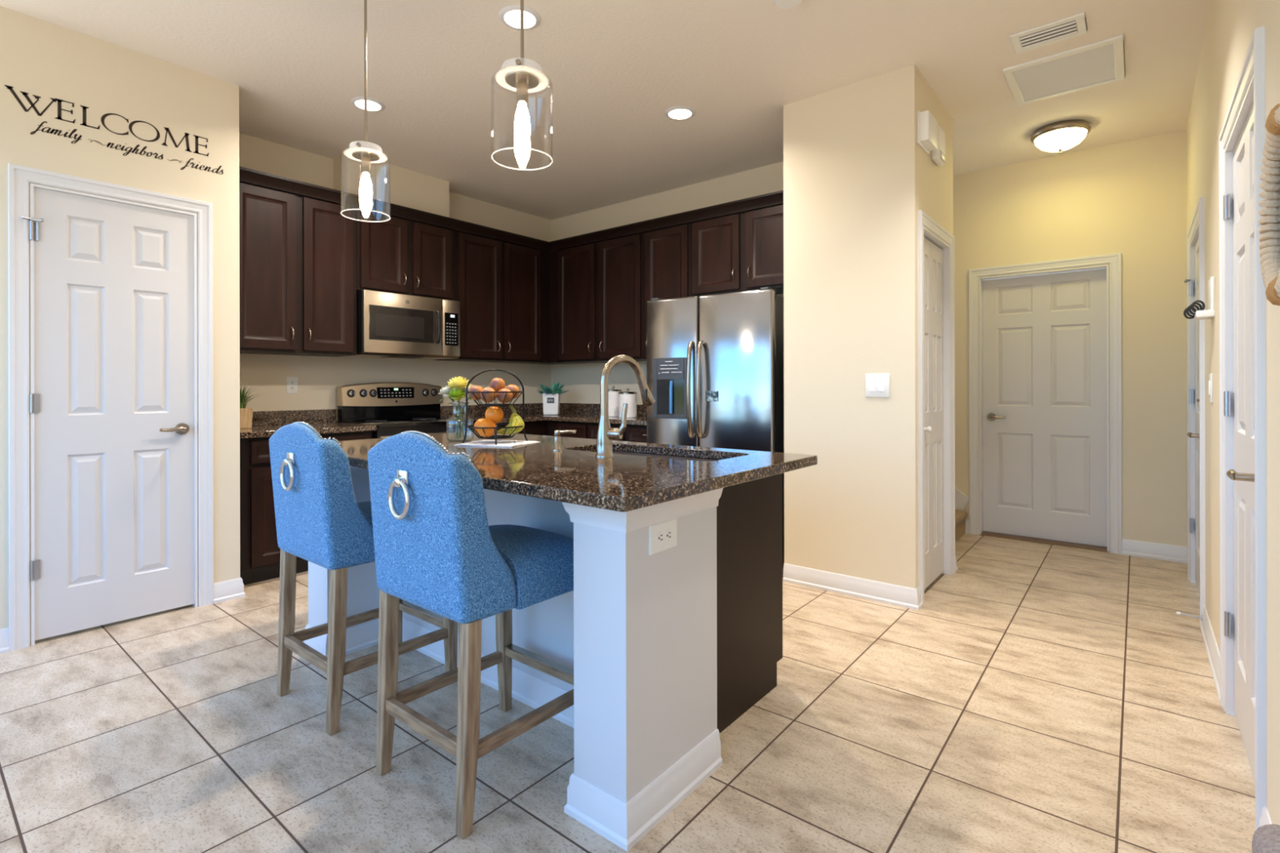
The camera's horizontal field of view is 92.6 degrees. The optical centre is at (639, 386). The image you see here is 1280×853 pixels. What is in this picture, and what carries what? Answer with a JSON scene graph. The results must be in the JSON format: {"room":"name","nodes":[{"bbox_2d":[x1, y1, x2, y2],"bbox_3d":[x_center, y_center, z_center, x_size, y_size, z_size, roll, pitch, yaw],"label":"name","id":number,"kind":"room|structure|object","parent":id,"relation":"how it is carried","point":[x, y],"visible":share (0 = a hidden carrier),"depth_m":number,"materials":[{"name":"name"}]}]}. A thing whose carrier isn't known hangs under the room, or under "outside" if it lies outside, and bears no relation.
{"room":"kitchen","nodes":[
{"label":"kitchen","id":0,"kind":"room"},
{"bbox_2d":[0,6,239,645],"bbox_3d":[-2.663,-0.261,3.193,0.110,2.950,0.975,0,0,39],"label":"wall","id":1,"kind":"structure","parent":0,"point":[45,60],"depth_m":3.15,"materials":[{"name":"beige paint"}]},
{"bbox_2d":[8,163,213,651],"bbox_3d":[-2.663,0.095,3.132,0.166,2.237,0.798,0,0,39],"label":"door","id":2,"kind":"structure","parent":1,"relation":"in","point":[119,402],"depth_m":3.08,"materials":[{"name":"white paint"}]},
{"bbox_2d":[4,84,223,174],"bbox_3d":[-2.638,-1.280,3.139,0.001,0.210,0.865,0,0,39],"label":"wall decal","id":3,"kind":"object","parent":1,"relation":"attached to","point":[84,108],"visible":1,"depth_m":3.09,"materials":[{"name":"black plastic"}]},
{"bbox_2d":[213,577,245,603],"bbox_3d":[-2.377,1.159,3.517,0.120,0.108,0.156,0,0,39],"label":"baseboard","id":4,"kind":"structure","parent":1,"relation":"attached to","point":[233,588],"depth_m":3.48,"materials":[{"name":"white paint"}]},
{"bbox_2d":[240,408,253,428],"bbox_3d":[-2.612,0.208,3.999,0.112,0.130,0.112,0,0,39],"label":"pot","id":5,"kind":"object","parent":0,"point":[246,414],"depth_m":3.98,"materials":[{"name":"brown wood"}]},
{"bbox_2d":[333,151,448,217],"bbox_3d":[-1.981,-1.573,4.939,0.230,0.330,0.860,0,0,39],"label":"wall","id":6,"kind":"structure","parent":0,"point":[391,184],"depth_m":4.84,"materials":[{"name":"beige paint"}]},
{"bbox_2d":[239,133,551,422],"bbox_3d":[-1.983,-0.263,5.195,0.100,2.950,3.210,0,0,39],"label":"wall","id":7,"kind":"structure","parent":0,"point":[319,377],"depth_m":4.68,"materials":[{"name":"beige paint"}]},
{"bbox_2d":[286,377,297,393],"bbox_3d":[-2.524,-0.009,4.443,0.008,0.120,0.076,0,0,39],"label":"electrical outlet","id":8,"kind":"object","parent":7,"relation":"attached to","point":[291,382],"visible":1,"depth_m":4.44,"materials":[{"name":"white plastic"}]},
{"bbox_2d":[251,408,336,426],"bbox_3d":[-2.600,0.223,4.338,0.022,0.100,0.874,0,0,39],"label":"backsplash","id":9,"kind":"structure","parent":7,"relation":"attached to","point":[328,415],"depth_m":4.43,"materials":[{"name":"brown stone"}]},
{"bbox_2d":[239,182,356,356],"bbox_3d":[-2.460,-0.767,4.233,0.375,1.080,0.878,0,0,39],"label":"upper cabinet","id":10,"kind":"object","parent":7,"relation":"attached to","point":[298,253],"visible":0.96,"depth_m":4.15,"materials":[{"name":"black wood"}]},
{"bbox_2d":[355,208,455,301],"bbox_3d":[-1.918,-1.011,4.901,0.375,0.595,0.834,0,0,39],"label":"upper cabinet","id":11,"kind":"object","parent":7,"relation":"attached to","point":[395,255],"visible":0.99,"depth_m":4.76,"materials":[{"name":"black wood"}]},
{"bbox_2d":[344,289,460,359],"bbox_3d":[-1.888,-0.467,4.880,0.446,0.478,0.823,0,0,39],"label":"microwave","id":12,"kind":"object","parent":11,"relation":"attached to","point":[389,325],"visible":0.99,"depth_m":4.72,"materials":[{"name":"silver metal"}]},
{"bbox_2d":[435,231,570,364],"bbox_3d":[-1.220,-0.770,5.759,0.375,1.080,1.370,0,0,39],"label":"upper cabinet","id":13,"kind":"object","parent":7,"relation":"attached to","point":[502,288],"visible":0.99,"depth_m":5.52,"materials":[{"name":"black wood"}]},
{"bbox_2d":[239,166,783,251],"bbox_3d":[-0.698,-1.350,4.039,2.756,0.078,2.800,0,0,39],"label":"crown molding","id":14,"kind":"structure","parent":13,"relation":"attached to","point":[246,175],"depth_m":4.79,"materials":[{"name":"black wood"}]},
{"bbox_2d":[0,0,1210,220],"bbox_3d":[-1.583,-1.799,4.165,8.425,0.120,7.100,0,0,39],"label":"ceiling","id":15,"kind":"structure","parent":0,"point":[615,68],"depth_m":3.39,"materials":[{"name":"white paint"}]},
{"bbox_2d":[340,0,390,213],"bbox_3d":[-1.148,-1.226,2.562,0.191,1.027,0.191,0,0,39],"label":"pendant lamp","id":16,"kind":"object","parent":15,"relation":"hanging from","point":[365,155],"visible":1,"depth_m":2.55,"materials":[{"name":"silver metal"}]},
{"bbox_2d":[360,155,370,174],"bbox_3d":[-1.148,-0.925,2.562,0.037,0.071,0.037,0,0,39],"label":"socket","id":17,"kind":"object","parent":16,"relation":"attached to","point":[365,160],"depth_m":2.55,"materials":[{"name":"silver metal"}]},
{"bbox_2d":[350,97,385,111],"bbox_3d":[-1.674,-1.733,3.768,0.196,0.009,0.196,0,0,39],"label":"recessed light","id":18,"kind":"object","parent":15,"relation":"in","point":[373,105],"visible":0.91,"depth_m":3.76,"materials":[{"name":"white paint"}]},
{"bbox_2d":[498,4,541,30],"bbox_3d":[-0.566,-1.736,2.890,0.196,0.009,0.196,0,0,39],"label":"recessed light","id":19,"kind":"object","parent":15,"relation":"in","point":[509,15],"visible":0.9,"depth_m":2.88,"materials":[{"name":"white paint"}]},
{"bbox_2d":[491,0,552,148],"bbox_3d":[-0.372,-1.228,1.931,0.191,1.027,0.191,0,0,39],"label":"pendant lamp","id":20,"kind":"object","parent":15,"relation":"hanging from","point":[522,79],"visible":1,"depth_m":1.92,"materials":[{"name":"glass"}]},
{"bbox_2d":[515,79,528,105],"bbox_3d":[-0.372,-0.927,1.931,0.037,0.071,0.037,0,0,39],"label":"socket","id":21,"kind":"object","parent":20,"relation":"attached to","point":[522,85],"depth_m":1.92,"materials":[{"name":"silver metal"}]},
{"bbox_2d":[664,106,695,119],"bbox_3d":[0.255,-1.737,3.899,0.196,0.009,0.196,0,0,39],"label":"recessed light","id":22,"kind":"object","parent":15,"relation":"in","point":[677,113],"visible":1,"depth_m":3.88,"materials":[{"name":"white paint"}]},
{"bbox_2d":[772,0,802,8],"bbox_3d":[0.658,-1.726,2.717,0.136,0.036,0.136,0,0,39],"label":"smoke detector","id":23,"kind":"object","parent":15,"relation":"attached to","point":[784,4],"visible":1,"depth_m":2.73,"materials":[{"name":"white plastic"}]},
{"bbox_2d":[1009,12,1087,54],"bbox_3d":[2.020,-1.740,3.029,0.306,0.012,0.207,0,0,39],"label":"ceiling vent","id":24,"kind":"object","parent":15,"relation":"in","point":[1073,26],"visible":1,"depth_m":3.02,"materials":[{"name":"white plastic"}]},
{"bbox_2d":[1030,120,1091,153],"bbox_3d":[2.858,-1.666,4.163,0.344,0.166,0.344,0,0,39],"label":"flush ceiling light","id":25,"kind":"object","parent":15,"relation":"attached to","point":[1063,135],"visible":1,"depth_m":4.07,"materials":[{"name":"white glass"}]},
{"bbox_2d":[1002,35,1124,106],"bbox_3d":[2.367,-1.740,3.412,0.525,0.014,0.545,0,0,39],"label":"ceiling vent","id":26,"kind":"object","parent":15,"relation":"in","point":[1100,63],"visible":1,"depth_m":3.38,"materials":[{"name":"white plastic"}]},
{"bbox_2d":[0,533,1255,852],"bbox_3d":[-1.577,1.271,4.165,8.425,0.120,7.100,0,0,39],"label":"floor","id":27,"kind":"structure","parent":0,"point":[1037,697],"depth_m":2.06,"materials":[{"name":"tile"}]},
{"bbox_2d":[240,431,372,585],"bbox_3d":[-2.358,0.761,4.141,0.636,0.904,0.860,0,0,39],"label":"base cabinet","id":28,"kind":"object","parent":27,"relation":"on","point":[260,550],"visible":0.09,"depth_m":3.74,"materials":[{"name":"black wood"}]},
{"bbox_2d":[240,408,377,438],"bbox_3d":[-2.362,0.241,4.144,0.635,0.136,0.874,0,0,39],"label":"countertop","id":29,"kind":"structure","parent":28,"relation":"on","point":[264,424],"depth_m":4.30,"materials":[{"name":"brown stone"}]},
{"bbox_2d":[240,386,258,428],"bbox_3d":[-2.588,0.124,4.002,0.327,0.298,0.296,0,0,17],"label":"potted grass","id":30,"kind":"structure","parent":29,"relation":"on","point":[246,414],"depth_m":3.98,"materials":[{"name":"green wood"}]},
{"bbox_2d":[269,421,457,735],"bbox_3d":[-1.103,0.670,2.446,0.476,1.081,0.578,0,0,39],"label":"bar stool","id":31,"kind":"object","parent":27,"relation":"on","point":[320,521],"visible":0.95,"depth_m":2.20,"materials":[{"name":"blue fabric"}]},
{"bbox_2d":[336,382,477,439],"bbox_3d":[-1.772,0.573,4.779,0.708,1.218,0.855,0,0,39],"label":"range","id":32,"kind":"object","parent":27,"relation":"on","point":[395,408],"visible":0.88,"depth_m":4.81,"materials":[{"name":"silver metal"}]},
{"bbox_2d":[337,417,477,427],"bbox_3d":[-1.803,0.278,4.804,0.630,0.024,0.849,0,0,39],"label":"cooktop","id":33,"kind":"object","parent":32,"relation":"in","point":[380,422],"depth_m":4.68,"materials":[{"name":"black glass"}]},
{"bbox_2d":[367,430,573,839],"bbox_3d":[-0.503,0.668,1.958,0.476,1.081,0.578,0,0,39],"label":"bar stool","id":34,"kind":"object","parent":27,"relation":"on","point":[437,551],"visible":0.99,"depth_m":1.75,"materials":[{"name":"blue fabric"}]},
{"bbox_2d":[497,420,546,435],"bbox_3d":[-1.112,0.758,5.675,0.636,0.904,1.361,0,0,39],"label":"base cabinet","id":35,"kind":"object","parent":27,"relation":"on","point":[534,428],"visible":0.02,"depth_m":5.47,"materials":[{"name":"black wood"}]},
{"bbox_2d":[440,403,646,425],"bbox_3d":[-0.585,0.237,5.246,2.007,0.136,1.368,0,0,39],"label":"countertop","id":36,"kind":"structure","parent":35,"relation":"on","point":[573,412],"depth_m":5.62,"materials":[{"name":"brown stone"}]},
{"bbox_2d":[536,382,567,414],"bbox_3d":[-0.828,0.114,5.822,0.266,0.310,0.268,0,0,-26],"label":"planter","id":37,"kind":"object","parent":36,"relation":"on","point":[551,397],"visible":1,"depth_m":5.76,"materials":[{"name":"white ceramic"}]},
{"bbox_2d":[608,386,622,416],"bbox_3d":[-0.241,0.132,5.513,0.158,0.272,0.158,0,0,39],"label":"canister","id":38,"kind":"object","parent":36,"relation":"on","point":[613,394],"visible":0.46,"depth_m":5.44,"materials":[{"name":"white ceramic"}]},
{"bbox_2d":[618,388,636,417],"bbox_3d":[-0.106,0.141,5.300,0.162,0.252,0.162,0,0,39],"label":"canister","id":39,"kind":"object","parent":36,"relation":"on","point":[628,397],"visible":0.89,"depth_m":5.24,"materials":[{"name":"white ceramic"}]},
{"bbox_2d":[303,450,782,851],"bbox_3d":[-0.445,0.757,2.649,2.007,0.904,1.158,0,0,39],"label":"kitchen island","id":40,"kind":"object","parent":27,"relation":"on","point":[665,650],"visible":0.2,"depth_m":1.85,"materials":[{"name":"white paint"}]},
{"bbox_2d":[337,431,817,511],"bbox_3d":[-0.498,0.287,2.593,2.123,0.036,1.160,0,0,39],"label":"island countertop","id":41,"kind":"structure","parent":40,"relation":"on","point":[573,474],"depth_m":2.04,"materials":[{"name":"brown stone"}]},
{"bbox_2d":[446,402,473,441],"bbox_3d":[-0.892,0.173,3.033,0.132,0.188,0.132,0,0,39],"label":"flower vase","id":42,"kind":"object","parent":41,"relation":"on","point":[468,402],"visible":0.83,"depth_m":3.03,"materials":[{"name":"clear glass"}]},
{"bbox_2d":[440,386,458,439],"bbox_3d":[-0.947,0.127,3.038,0.098,0.261,0.089,0,0,-13],"label":"flower","id":43,"kind":"object","parent":42,"relation":"in","point":[445,391],"visible":0.68,"depth_m":3.02,"materials":[{"name":"white plant"}]},
{"bbox_2d":[448,389,466,438],"bbox_3d":[-0.894,0.134,3.006,0.089,0.248,0.106,0,0,-3],"label":"flower","id":44,"kind":"object","parent":42,"relation":"in","point":[457,394],"visible":0.99,"depth_m":2.98,"materials":[{"name":"green plant"}]},
{"bbox_2d":[446,376,471,438],"bbox_3d":[-0.896,0.104,3.027,0.125,0.308,0.120,0,0,39],"label":"flower","id":45,"kind":"object","parent":42,"relation":"in","point":[459,383],"visible":0.89,"depth_m":3.00,"materials":[{"name":"yellow plant"}]},
{"bbox_2d":[455,384,481,438],"bbox_3d":[-0.848,0.124,3.038,0.108,0.267,0.093,0,0,39],"label":"flower","id":46,"kind":"object","parent":42,"relation":"in","point":[471,385],"visible":0.23,"depth_m":3.03,"materials":[{"name":"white plant"}]},
{"bbox_2d":[453,440,540,447],"bbox_3d":[-0.664,0.265,2.874,0.306,0.007,0.275,0,0,18],"label":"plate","id":47,"kind":"object","parent":41,"relation":"on","point":[500,443],"visible":0.99,"depth_m":2.81,"materials":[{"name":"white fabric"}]},
{"bbox_2d":[462,368,528,444],"bbox_3d":[-0.681,0.090,2.887,0.263,0.346,0.272,0,0,39],"label":"fruit basket","id":48,"kind":"object","parent":47,"relation":"on","point":[495,437],"visible":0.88,"depth_m":2.83,"materials":[{"name":"black metal"}]},
{"bbox_2d":[468,385,483,399],"bbox_3d":[-0.760,0.029,2.843,0.073,0.071,0.073,0,0,39],"label":"fruit","id":49,"kind":"object","parent":48,"relation":"in","point":[475,388],"visible":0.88,"depth_m":2.82,"materials":[{"name":"brown food"}]},
{"bbox_2d":[474,417,486,435],"bbox_3d":[-0.744,0.191,2.895,0.080,0.081,0.080,0,0,39],"label":"orange","id":50,"kind":"object","parent":48,"relation":"in","point":[477,423],"visible":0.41,"depth_m":2.87,"materials":[{"name":"orange food"}]},
{"bbox_2d":[477,418,496,437],"bbox_3d":[-0.706,0.192,2.823,0.083,0.084,0.083,0,0,39],"label":"orange","id":51,"kind":"object","parent":48,"relation":"in","point":[486,423],"visible":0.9,"depth_m":2.79,"materials":[{"name":"orange food"}]},
{"bbox_2d":[480,386,496,402],"bbox_3d":[-0.699,0.038,2.820,0.073,0.071,0.073,0,0,39],"label":"fruit","id":52,"kind":"object","parent":48,"relation":"in","point":[489,397],"visible":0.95,"depth_m":2.79,"materials":[{"name":"brown food"}]},
{"bbox_2d":[484,405,503,423],"bbox_3d":[-0.686,0.132,2.881,0.085,0.086,0.085,0,0,39],"label":"orange","id":53,"kind":"object","parent":48,"relation":"in","point":[494,413],"visible":0.88,"depth_m":2.85,"materials":[{"name":"orange food"}]},
{"bbox_2d":[489,377,505,391],"bbox_3d":[-0.675,-0.007,2.903,0.073,0.071,0.073,0,0,39],"label":"fruit","id":54,"kind":"object","parent":48,"relation":"in","point":[497,384],"visible":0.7,"depth_m":2.88,"materials":[{"name":"brown food"}]},
{"bbox_2d":[497,387,512,403],"bbox_3d":[-0.629,0.042,2.847,0.073,0.071,0.073,0,0,39],"label":"fruit","id":55,"kind":"object","parent":48,"relation":"in","point":[500,396],"visible":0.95,"depth_m":2.82,"materials":[{"name":"brown food"}]},
{"bbox_2d":[497,405,524,435],"bbox_3d":[-0.603,0.154,2.905,0.105,0.145,0.151,0,0,39],"label":"banana bunch","id":56,"kind":"object","parent":48,"relation":"in","point":[515,420],"visible":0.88,"depth_m":2.88,"materials":[{"name":"yellow food"}]},
{"bbox_2d":[505,384,519,399],"bbox_3d":[-0.611,0.024,2.921,0.073,0.071,0.073,0,0,39],"label":"fruit","id":57,"kind":"object","parent":48,"relation":"in","point":[511,387],"visible":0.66,"depth_m":2.90,"materials":[{"name":"brown food"}]},
{"bbox_2d":[552,430,575,450],"bbox_3d":[-0.320,0.226,2.577,0.097,0.085,0.044,0,0,-15],"label":"soap dispenser","id":58,"kind":"object","parent":41,"relation":"on","point":[557,433],"visible":1,"depth_m":2.56,"materials":[{"name":"silver metal"}]},
{"bbox_2d":[595,355,655,457],"bbox_3d":[-0.042,0.072,2.413,0.125,0.392,0.299,0,0,39],"label":"faucet","id":59,"kind":"object","parent":41,"relation":"on","point":[606,434],"visible":1,"depth_m":2.33,"materials":[{"name":"silver metal"}]},
{"bbox_2d":[648,518,677,555],"bbox_3d":[0.068,0.426,1.741,0.008,0.082,0.128,0,0,39],"label":"electrical outlet","id":60,"kind":"object","parent":40,"relation":"attached to","point":[663,535],"visible":1,"depth_m":1.73,"materials":[{"name":"white plastic"}]},
{"bbox_2d":[657,531,664,543],"bbox_3d":[0.058,0.426,1.725,0.003,0.033,0.034,0,0,39],"label":"receptacle","id":61,"kind":"object","parent":60,"relation":"attached to","point":[660,535],"depth_m":1.72,"materials":[{"name":"white plastic"}]},
{"bbox_2d":[665,528,672,541],"bbox_3d":[0.082,0.425,1.755,0.003,0.033,0.034,0,0,39],"label":"receptacle","id":62,"kind":"object","parent":60,"relation":"attached to","point":[668,532],"depth_m":1.75,"materials":[{"name":"white plastic"}]},
{"bbox_2d":[546,420,588,438],"bbox_3d":[-0.476,0.757,5.622,0.523,0.904,0.641,0,0,39],"label":"base cabinet","id":63,"kind":"object","parent":27,"relation":"on","point":[581,428],"visible":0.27,"depth_m":5.38,"materials":[{"name":"black wood"}]},
{"bbox_2d":[588,422,626,441],"bbox_3d":[-0.109,0.756,5.324,0.418,0.904,0.641,0,0,39],"label":"base cabinet","id":64,"kind":"object","parent":27,"relation":"on","point":[593,427],"visible":0.08,"depth_m":5.18,"materials":[{"name":"black wood"}]},
{"bbox_2d":[626,424,646,443],"bbox_3d":[0.236,0.755,5.043,0.468,0.904,0.641,0,0,39],"label":"base cabinet","id":65,"kind":"object","parent":27,"relation":"on","point":[634,433],"visible":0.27,"depth_m":4.90,"materials":[{"name":"black wood"}]},
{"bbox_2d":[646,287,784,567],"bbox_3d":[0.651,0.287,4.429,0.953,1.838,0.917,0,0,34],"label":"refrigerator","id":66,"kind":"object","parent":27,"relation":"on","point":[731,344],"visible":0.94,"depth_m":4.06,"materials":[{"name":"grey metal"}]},
{"bbox_2d":[706,391,718,401],"bbox_3d":[0.479,0.065,4.081,0.090,0.068,0.006,0,0,34],"label":"magnet","id":67,"kind":"object","parent":66,"relation":"attached to","point":[711,396],"visible":1,"depth_m":4.08},
{"bbox_2d":[955,509,967,542],"bbox_3d":[1.803,0.729,4.999,1.360,0.950,1.100,0,0,39],"label":"stairs","id":68,"kind":"structure","parent":27,"relation":"on","point":[960,515],"depth_m":4.87,"materials":[{"name":"beige carpet"}]},
{"bbox_2d":[1251,823,1279,852],"bbox_3d":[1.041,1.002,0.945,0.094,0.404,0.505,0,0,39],"label":"ottoman","id":69,"kind":"object","parent":27,"relation":"on","point":[1266,838],"visible":1,"depth_m":1.10,"materials":[{"name":"grey fabric"}]},
{"bbox_2d":[551,161,783,404],"bbox_3d":[0.248,-0.268,5.514,3.160,2.950,0.100,0,0,39],"label":"wall","id":70,"kind":"structure","parent":0,"point":[581,381],"depth_m":5.70,"materials":[{"name":"beige paint"}]},
{"bbox_2d":[440,403,646,417],"bbox_3d":[-0.585,0.219,5.246,2.007,0.100,1.368,0,0,39],"label":"backsplash","id":71,"kind":"structure","parent":70,"relation":"attached to","point":[582,408],"depth_m":5.96,"materials":[{"name":"brown stone"}]},
{"bbox_2d":[549,232,646,364],"bbox_3d":[-0.343,-0.771,5.694,1.173,1.080,0.365,0,0,39],"label":"upper cabinet","id":72,"kind":"object","parent":70,"relation":"attached to","point":[597,289],"visible":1,"depth_m":5.57,"materials":[{"name":"black wood"}]},
{"bbox_2d":[644,222,691,359],"bbox_3d":[0.303,-0.773,5.169,0.485,1.080,0.365,0,0,39],"label":"upper cabinet","id":73,"kind":"object","parent":70,"relation":"attached to","point":[668,251],"visible":0.41,"depth_m":5.06,"materials":[{"name":"black wood"}]},
{"bbox_2d":[691,204,783,296],"bbox_3d":[0.908,-1.017,4.677,1.067,0.595,0.365,0,0,39],"label":"upper cabinet","id":74,"kind":"object","parent":70,"relation":"attached to","point":[744,251],"visible":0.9,"depth_m":4.63,"materials":[{"name":"black wood"}]},
{"bbox_2d":[783,64,919,588],"bbox_3d":[1.224,-0.270,3.599,0.770,2.950,0.100,0,0,39],"label":"wall","id":75,"kind":"structure","parent":0,"point":[851,153],"depth_m":3.53,"materials":[{"name":"beige paint"}]},
{"bbox_2d":[782,563,922,610],"bbox_3d":[1.215,1.151,3.569,0.790,0.108,0.078,0,0,39],"label":"baseboard","id":76,"kind":"structure","parent":75,"relation":"attached to","point":[873,590],"depth_m":3.51,"materials":[{"name":"white paint"}]},
{"bbox_2d":[865,373,889,397],"bbox_3d":[1.333,-0.006,3.440,0.132,0.132,0.011,0,0,39],"label":"light switch","id":77,"kind":"object","parent":75,"relation":"attached to","point":[877,385],"visible":1,"depth_m":3.44,"materials":[{"name":"white plastic"}]},
{"bbox_2d":[920,72,953,235],"bbox_3d":[1.765,-0.271,3.734,0.100,2.950,0.790,0,0,39],"label":"wall","id":78,"kind":"structure","parent":0,"point":[936,183],"depth_m":3.69,"materials":[{"name":"beige paint"}]},
{"bbox_2d":[916,110,937,154],"bbox_3d":[1.605,-1.421,3.413,0.060,0.180,0.217,0,0,39],"label":"door chime","id":79,"kind":"object","parent":78,"relation":"attached to","point":[926,124],"visible":1,"depth_m":3.35,"materials":[{"name":"white plastic"}]},
{"bbox_2d":[917,209,955,605],"bbox_3d":[1.745,0.118,3.693,0.119,2.172,0.784,0,0,39],"label":"door","id":80,"kind":"structure","parent":78,"relation":"in","point":[935,245],"depth_m":3.78,"materials":[{"name":"white paint"}]},
{"bbox_2d":[931,125,946,166],"bbox_3d":[1.771,-1.424,3.624,0.052,0.205,0.170,0,0,39],"label":"sensor","id":81,"kind":"object","parent":78,"relation":"attached to","point":[938,156],"visible":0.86,"depth_m":3.58,"materials":[{"name":"white plastic"}]},
{"bbox_2d":[955,555,958,572],"bbox_3d":[2.016,1.149,4.023,0.120,0.108,0.068,0,0,39],"label":"baseboard","id":82,"kind":"structure","parent":78,"relation":"attached to","point":[956,566],"depth_m":3.99,"materials":[{"name":"white paint"}]},
{"bbox_2d":[952,129,1186,551],"bbox_3d":[2.278,-0.272,5.423,3.825,2.950,0.120,0,0,39],"label":"wall","id":83,"kind":"structure","parent":0,"point":[1128,198],"depth_m":4.35,"materials":[{"name":"beige paint"}]},
{"bbox_2d":[955,488,968,510],"bbox_3d":[2.150,0.473,5.441,1.400,1.140,0.016,0,0,39],"label":"trim","id":84,"kind":"structure","parent":83,"relation":"attached to","point":[961,500],"depth_m":5.04,"materials":[{"name":"white paint"}]},
{"bbox_2d":[965,520,968,533],"bbox_3d":[2.669,1.148,5.018,0.058,0.108,0.020,0,0,39],"label":"baseboard","id":85,"kind":"structure","parent":83,"relation":"attached to","point":[966,521],"depth_m":5.01,"materials":[{"name":"white paint"}]},
{"bbox_2d":[968,253,1121,554],"bbox_3d":[3.101,0.122,4.730,0.979,2.157,0.119,0,0,39],"label":"door","id":86,"kind":"structure","parent":83,"relation":"in","point":[1045,387],"depth_m":4.73,"materials":[{"name":"white paint"}]},
{"bbox_2d":[1121,538,1186,563],"bbox_3d":[3.586,1.146,4.272,0.348,0.108,0.020,0,0,39],"label":"baseboard","id":87,"kind":"structure","parent":83,"relation":"attached to","point":[1129,547],"depth_m":4.27,"materials":[{"name":"white paint"}]},
{"bbox_2d":[1186,0,1279,825],"bbox_3d":[1.664,-0.271,1.541,0.120,2.950,6.920,0,0,39],"label":"wall","id":88,"kind":"structure","parent":0,"point":[1231,24],"depth_m":2.37,"materials":[{"name":"beige paint"}]},
{"bbox_2d":[1176,611,1202,620],"bbox_3d":[2.733,1.140,3.046,0.096,0.024,0.024,0,0,39],"label":"door stop","id":89,"kind":"object","parent":88,"relation":"attached to","point":[1177,612],"visible":1,"depth_m":3.04,"materials":[{"name":"silver metal"}]},
{"bbox_2d":[1183,197,1205,623],"bbox_3d":[3.136,0.130,3.412,0.158,2.142,0.984,0,0,39],"label":"door","id":90,"kind":"structure","parent":88,"relation":"in","point":[1195,280],"depth_m":3.62,"materials":[{"name":"white paint"}]},
{"bbox_2d":[1183,276,1214,319],"bbox_3d":[2.494,-0.390,2.734,0.096,0.175,0.150,0,0,39],"label":"key rack","id":91,"kind":"object","parent":88,"relation":"attached to","point":[1201,314],"visible":1,"depth_m":2.69,"materials":[{"name":"white plastic"}]},
{"bbox_2d":[1200,606,1220,703],"bbox_3d":[2.506,1.148,2.683,0.020,0.108,0.946,0,0,39],"label":"baseboard","id":92,"kind":"structure","parent":88,"relation":"attached to","point":[1210,642],"depth_m":2.65,"materials":[{"name":"white paint"}]},
{"bbox_2d":[1208,373,1213,402],"bbox_3d":[2.573,0.007,2.762,0.011,0.130,0.080,0,0,39],"label":"light switch","id":93,"kind":"object","parent":88,"relation":"attached to","point":[1210,382],"visible":1,"depth_m":2.75,"materials":[{"name":"white plastic"}]},
{"bbox_2d":[1218,26,1266,830],"bbox_3d":[1.940,0.130,1.942,0.158,2.147,0.914,0,0,39],"label":"door","id":94,"kind":"structure","parent":88,"relation":"in","point":[1242,423],"depth_m":1.99,"materials":[{"name":"white paint"}]},
{"bbox_2d":[1258,804,1271,826],"bbox_3d":[0.531,1.153,0.253,0.020,0.108,3.488,0,0,39],"label":"baseboard","id":95,"kind":"structure","parent":88,"relation":"attached to","point":[1264,819],"depth_m":1.58,"materials":[{"name":"white paint"}]},
{"bbox_2d":[1257,103,1279,306],"bbox_3d":[1.343,-0.380,1.273,0.056,0.420,0.406,0,0,39],"label":"round mirror","id":96,"kind":"object","parent":88,"relation":"attached to","point":[1269,238],"visible":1,"depth_m":1.37,"materials":[{"name":"beige glass"}]},
{"bbox_2d":[1277,174,1279,252],"bbox_3d":[1.352,-0.380,1.266,0.006,0.336,0.336,0,0,39],"label":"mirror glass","id":97,"kind":"object","parent":96,"relation":"attached to","point":[1278,175],"depth_m":1.38,"materials":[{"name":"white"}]},
{"bbox_3d":[-3.766,-0.259,3.532,2.030,2.950,0.110,0,0,39],"label":"wall","id":98,"kind":"structure","parent":0,"visible":0},
{"bbox_2d":[0,627,9,653],"bbox_3d":[-3.004,1.160,2.857,0.260,0.108,0.061,0,0,39],"label":"baseboard","id":99,"kind":"structure","parent":98,"relation":"attached to","point":[4,633],"depth_m":2.79,"materials":[{"name":"white paint"}]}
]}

